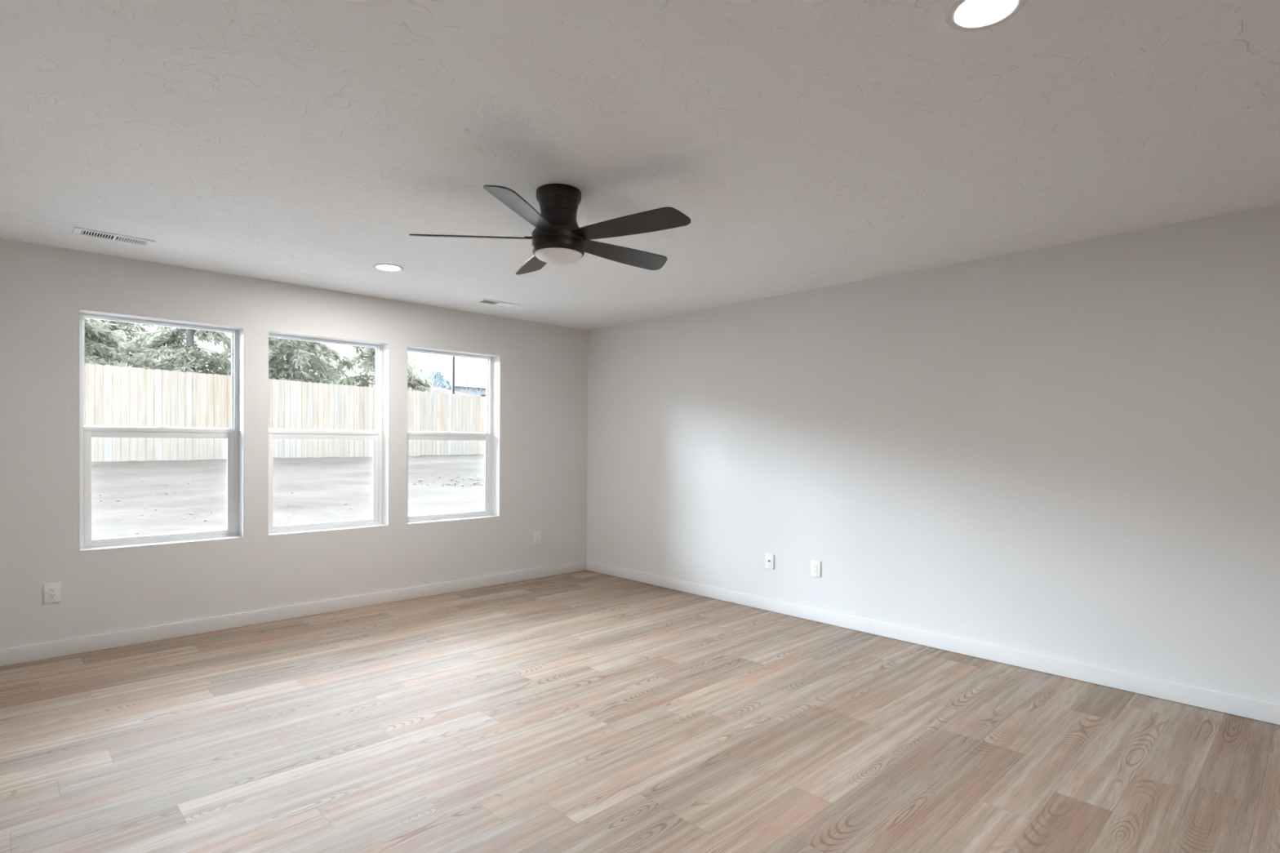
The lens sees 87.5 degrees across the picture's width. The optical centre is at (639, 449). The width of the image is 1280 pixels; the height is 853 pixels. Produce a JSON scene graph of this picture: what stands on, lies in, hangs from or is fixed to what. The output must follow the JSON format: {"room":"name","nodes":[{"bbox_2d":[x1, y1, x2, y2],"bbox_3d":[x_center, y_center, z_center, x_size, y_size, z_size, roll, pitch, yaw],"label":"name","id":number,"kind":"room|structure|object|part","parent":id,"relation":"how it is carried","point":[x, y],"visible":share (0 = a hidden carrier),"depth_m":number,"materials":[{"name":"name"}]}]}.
{"room":"empty living room","nodes":[
{"label":"empty living room","id":0,"kind":"room"},
{"bbox_2d":[0,238,587,648],"bbox_3d":[-2.408,0.167,5.143,5.400,2.740,0.200,0,1,-44],"label":"wall","id":1,"kind":"structure","parent":0,"point":[544,367],"depth_m":4.68,"materials":[{"name":"white paint"}]},
{"bbox_2d":[43,582,61,603],"bbox_3d":[-3.488,0.853,3.969,0.079,0.116,0.008,0,1,-44],"label":"power outlet","id":2,"kind":"object","parent":1,"relation":"attached to","point":[51,591],"visible":1,"depth_m":3.97,"materials":[{"name":"white plastic"}]},
{"bbox_2d":[48,586,56,598],"bbox_3d":[-3.487,0.853,3.967,0.033,0.067,0.003,0,1,-44],"label":"receptacle","id":3,"kind":"object","parent":2,"relation":"attached to","point":[52,590],"depth_m":3.97,"materials":[{"name":"grey plastic"}]},
{"bbox_2d":[78,308,244,551],"bbox_3d":[-3.147,-0.115,4.424,0.888,1.473,0.195,0,1,-44],"label":"window","id":4,"kind":"structure","parent":1,"relation":"in","point":[234,435],"depth_m":4.46,"materials":[{"name":"white paint"}]},
{"bbox_3d":[-3.176,0.227,4.455,0.821,0.736,0.026,0,1,-44],"label":"sash","id":5,"kind":"part","parent":4,"relation":"part of","materials":[{"name":"white plastic"}]},
{"bbox_3d":[-3.128,0.619,4.406,0.888,0.007,0.125,0,1,-44],"label":"sill","id":6,"kind":"part","parent":4,"relation":"part of","materials":[{"name":"white paint"}]},
{"bbox_2d":[0,560,586,666],"bbox_3d":[-2.341,1.189,5.076,5.000,0.096,0.014,0,1,-44],"label":"baseboard","id":7,"kind":"structure","parent":1,"relation":"attached to","point":[18,655],"depth_m":4.70,"materials":[{"name":"white paint"}]},
{"bbox_2d":[267,329,389,536],"bbox_3d":[-2.403,-0.116,5.141,0.885,1.473,0.195,0,1,-44],"label":"window","id":8,"kind":"structure","parent":1,"relation":"in","point":[380,436],"depth_m":5.33,"materials":[{"name":"white paint"}]},
{"bbox_3d":[-2.432,0.225,5.171,0.818,0.736,0.026,0,1,-44],"label":"sash","id":9,"kind":"part","parent":8,"relation":"part of","materials":[{"name":"white plastic"}]},
{"bbox_3d":[-2.384,0.617,5.122,0.885,0.007,0.125,0,1,-44],"label":"sill","id":10,"kind":"part","parent":8,"relation":"part of","materials":[{"name":"white paint"}]},
{"bbox_2d":[406,345,500,524],"bbox_3d":[-1.661,-0.118,5.855,0.884,1.473,0.195,0,1,-44],"label":"window","id":11,"kind":"structure","parent":1,"relation":"in","point":[491,437],"depth_m":6.10,"materials":[{"name":"white paint"}]},
{"bbox_3d":[-1.689,0.223,5.886,0.817,0.736,0.026,0,1,-44],"label":"sash","id":12,"kind":"part","parent":11,"relation":"part of","materials":[{"name":"white plastic"}]},
{"bbox_3d":[-1.641,0.615,5.837,0.884,0.007,0.125,0,1,-44],"label":"sill","id":13,"kind":"part","parent":11,"relation":"part of","materials":[{"name":"white paint"}]},
{"bbox_2d":[533,531,540,544],"bbox_3d":[-0.981,0.847,6.383,0.079,0.116,0.008,0,1,-44],"label":"power outlet","id":14,"kind":"object","parent":1,"relation":"attached to","point":[537,534],"visible":1,"depth_m":6.38,"materials":[{"name":"white plastic"}]},
{"bbox_2d":[0,0,1279,330],"bbox_3d":[0.931,-1.272,1.671,5.400,0.250,9.800,0,1,-44],"label":"ceiling","id":15,"kind":"structure","parent":0,"point":[803,145],"depth_m":2.45,"materials":[{"name":"white paint"}]},
{"bbox_2d":[72,226,155,247],"bbox_3d":[-2.957,-1.190,3.764,0.356,0.006,0.152,0,1,-44],"label":"ceiling vent","id":16,"kind":"object","parent":15,"relation":"in","point":[77,231],"visible":1,"depth_m":3.76,"materials":[{"name":"white metal"}]},
{"bbox_2d":[373,263,404,271],"bbox_3d":[-1.647,-1.187,4.375,0.191,0.007,0.191,0,1,-44],"label":"recessed light","id":17,"kind":"object","parent":15,"relation":"in","point":[384,267],"visible":1,"depth_m":4.36,"materials":[{"name":"white paint"}]},
{"bbox_2d":[473,298,520,308],"bbox_3d":[-1.171,-1.194,5.484,0.356,0.006,0.152,0,1,-44],"label":"ceiling vent","id":18,"kind":"object","parent":15,"relation":"in","point":[486,301],"visible":1,"depth_m":5.47,"materials":[{"name":"white metal"}]},
{"bbox_2d":[408,183,690,275],"bbox_3d":[-0.332,-1.011,3.074,1.212,0.316,1.252,0,1,-44],"label":"ceiling fan","id":19,"kind":"object","parent":15,"relation":"hanging from","point":[557,237],"visible":1,"depth_m":2.95,"materials":[{"name":"black metal"}]},
{"bbox_3d":[-0.751,-0.956,3.011,0.547,0.006,0.140,0,16,-4],"label":"fan blade","id":20,"kind":"part","parent":19,"relation":"part of","materials":[{"name":"brown wood"}]},
{"bbox_3d":[-0.460,-0.951,2.670,0.140,0.006,0.547,16,4,13],"label":"fan blade","id":21,"kind":"part","parent":19,"relation":"part of","materials":[{"name":"brown wood"}]},
{"bbox_3d":[-0.517,-0.958,3.394,0.140,0.006,0.547,-16,7,-21],"label":"fan blade","id":22,"kind":"part","parent":19,"relation":"part of","materials":[{"name":"black wood"}]},
{"bbox_3d":[-0.081,-0.954,3.289,0.547,0.006,0.140,0,-14,-40],"label":"fan blade","id":23,"kind":"part","parent":19,"relation":"part of","materials":[{"name":"black wood"}]},
{"bbox_3d":[-0.045,-0.950,2.842,0.547,0.006,0.140,1,-14,32],"label":"fan blade","id":24,"kind":"part","parent":19,"relation":"part of","materials":[{"name":"brown wood"}]},
{"bbox_2d":[945,0,1026,31],"bbox_3d":[0.896,-1.143,1.734,0.191,0.007,0.191,0,1,-44],"label":"recessed light","id":25,"kind":"object","parent":15,"relation":"in","point":[961,15],"visible":1,"depth_m":1.75,"materials":[{"name":"white paint"}]},
{"bbox_2d":[0,570,1279,852],"bbox_3d":[0.913,1.353,1.696,5.000,0.120,9.400,0,1,-44],"label":"floor","id":26,"kind":"structure","parent":0,"point":[584,711],"depth_m":2.89,"materials":[{"name":"brown wood"}]},
{"bbox_2d":[586,204,1279,704],"bbox_3d":[2.794,0.219,3.489,0.200,2.740,9.400,0,1,-44],"label":"wall","id":27,"kind":"structure","parent":0,"point":[1070,451],"depth_m":4.02,"materials":[{"name":"white paint"}]},
{"bbox_2d":[764,553,773,569],"bbox_3d":[1.003,0.874,5.194,0.016,0.116,0.079,0,1,-44],"label":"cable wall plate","id":28,"kind":"object","parent":27,"relation":"attached to","point":[769,558],"visible":1,"depth_m":5.20,"materials":[{"name":"white plastic"}]},
{"bbox_2d":[810,560,820,577],"bbox_3d":[1.288,0.878,4.904,0.008,0.116,0.079,0,1,-44],"label":"power outlet","id":29,"kind":"object","parent":27,"relation":"attached to","point":[815,565],"visible":1,"depth_m":4.90,"materials":[{"name":"white plastic"}]},
{"bbox_2d":[813,564,817,573],"bbox_3d":[1.286,0.878,4.902,0.003,0.067,0.033,0,1,-44],"label":"receptacle","id":30,"kind":"object","parent":29,"relation":"attached to","point":[815,566],"depth_m":4.90,"materials":[{"name":"white plastic"}]},
{"bbox_2d":[586,560,1279,724],"bbox_3d":[2.715,1.239,3.419,0.014,0.094,9.386,0,1,-44],"label":"baseboard","id":31,"kind":"structure","parent":27,"relation":"attached to","point":[1248,708],"depth_m":4.01,"materials":[{"name":"white paint"}]},
{"label":"outside","id":32,"kind":"structure","parent":0,"visible":0},
{"bbox_2d":[91,367,484,539],"bbox_3d":[-19.406,-1.417,40.818,80.000,4.929,74.790,0,1,-44],"label":"ground","id":33,"kind":"structure","parent":32,"point":[340,481],"depth_m":11.63,"materials":[{"name":"soil"}]},
{"bbox_2d":[84,318,151,456],"bbox_3d":[-14.207,-2.874,15.932,4.730,6.625,4.434,0,1,-24],"label":"spruce tree","id":34,"kind":"object","parent":33,"relation":"on","point":[94,339],"visible":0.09,"depth_m":16.47,"materials":[{"name":"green plant"}]},
{"bbox_2d":[84,319,173,369],"bbox_3d":[-14.933,-3.081,19.153,4.820,6.987,4.471,0,1,-44],"label":"spruce tree","id":35,"kind":"object","parent":33,"relation":"on","point":[121,326],"visible":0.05,"depth_m":19.12,"materials":[{"name":"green plant"}]},
{"bbox_2d":[84,359,192,453],"bbox_3d":[-11.879,-0.966,15.443,3.529,2.389,1.919,0,1,-44],"label":"evergreen shrub","id":36,"kind":"object","parent":33,"relation":"on","point":[120,365],"visible":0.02,"depth_m":15.23,"materials":[{"name":"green plant"}]},
{"bbox_2d":[120,325,231,455],"bbox_3d":[-12.387,-2.600,18.466,4.304,6.374,4.282,0,1,6],"label":"spruce tree","id":37,"kind":"object","parent":33,"relation":"on","point":[188,355],"visible":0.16,"depth_m":18.07,"materials":[{"name":"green plant"}]},
{"bbox_2d":[84,363,485,462],"bbox_3d":[-7.895,-0.708,16.671,0.060,1.871,16.316,1,1,33],"label":"wooden fence","id":38,"kind":"object","parent":33,"relation":"on","point":[116,396],"visible":0.45,"depth_m":14.79,"materials":[{"name":"brown wood"}]},
{"bbox_2d":[215,337,357,386],"bbox_3d":[-9.934,-3.192,19.241,4.039,6.802,4.041,0,1,-4],"label":"spruce tree","id":39,"kind":"object","parent":33,"relation":"on","point":[293,355],"visible":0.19,"depth_m":19.19,"materials":[{"name":"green plant"}]},
{"bbox_2d":[91,458,483,533],"bbox_3d":[-4.131,0.845,12.423,12.637,1.105,7.895,0,1,-44],"label":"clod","id":40,"kind":"object","parent":33,"relation":"on","point":[468,477],"visible":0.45,"depth_m":13.63,"materials":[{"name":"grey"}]},
{"bbox_2d":[268,338,347,383],"bbox_3d":[-11.598,-3.035,22.369,4.428,7.171,4.764,0,1,-6],"label":"spruce tree","id":41,"kind":"object","parent":33,"relation":"on","point":[321,375],"visible":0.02,"depth_m":22.70,"materials":[{"name":"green plant"}]},
{"bbox_2d":[326,344,434,392],"bbox_3d":[-8.353,-2.994,21.697,4.548,6.813,4.612,0,1,-44],"label":"spruce tree","id":42,"kind":"object","parent":33,"relation":"on","point":[415,380],"visible":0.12,"depth_m":21.14,"materials":[{"name":"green plant"}]},
{"bbox_2d":[424,368,448,389],"bbox_3d":[-15.503,-5.011,50.593,2.150,2.246,2.282,0,1,-44],"label":"round tree","id":43,"kind":"object","parent":33,"relation":"on","point":[436,375],"visible":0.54,"depth_m":50.22,"materials":[{"name":"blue plant"}]},
{"bbox_2d":[438,377,452,390],"bbox_3d":[-15.021,-4.745,51.498,1.314,1.492,1.368,1,1,25],"label":"round tree","id":44,"kind":"object","parent":33,"relation":"on","point":[448,381],"visible":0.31,"depth_m":51.36,"materials":[{"name":"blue plant"}]},
{"bbox_2d":[452,355,454,394],"bbox_3d":[-8.420,-4.572,32.456,1.620,6.740,0.240,0,1,-44],"label":"pole","id":45,"kind":"object","parent":33,"relation":"on","point":[453,357],"visible":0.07,"depth_m":31.94,"materials":[{"name":"grey metal"}]},
{"bbox_2d":[431,381,485,396],"bbox_3d":[-15.444,-4.777,61.784,8.600,2.750,5.800,0,1,-44],"label":"house","id":46,"kind":"structure","parent":33,"relation":"on","point":[462,384],"depth_m":59.22,"materials":[{"name":"grey"}]},
{"bbox_2d":[454,360,477,395],"bbox_3d":[-10.283,-3.510,39.250,1.589,3.475,1.864,1,1,29],"label":"bare tree","id":47,"kind":"object","parent":33,"relation":"on","point":[461,388],"visible":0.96,"depth_m":39.10,"materials":[{"name":"grey plant"}]},
{"bbox_2d":[466,367,485,396],"bbox_3d":[-9.614,-3.178,39.773,1.715,3.542,1.998,1,1,15],"label":"bare tree","id":48,"kind":"object","parent":33,"relation":"on","point":[479,384],"visible":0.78,"depth_m":39.76,"materials":[{"name":"grey plant"}]}
]}

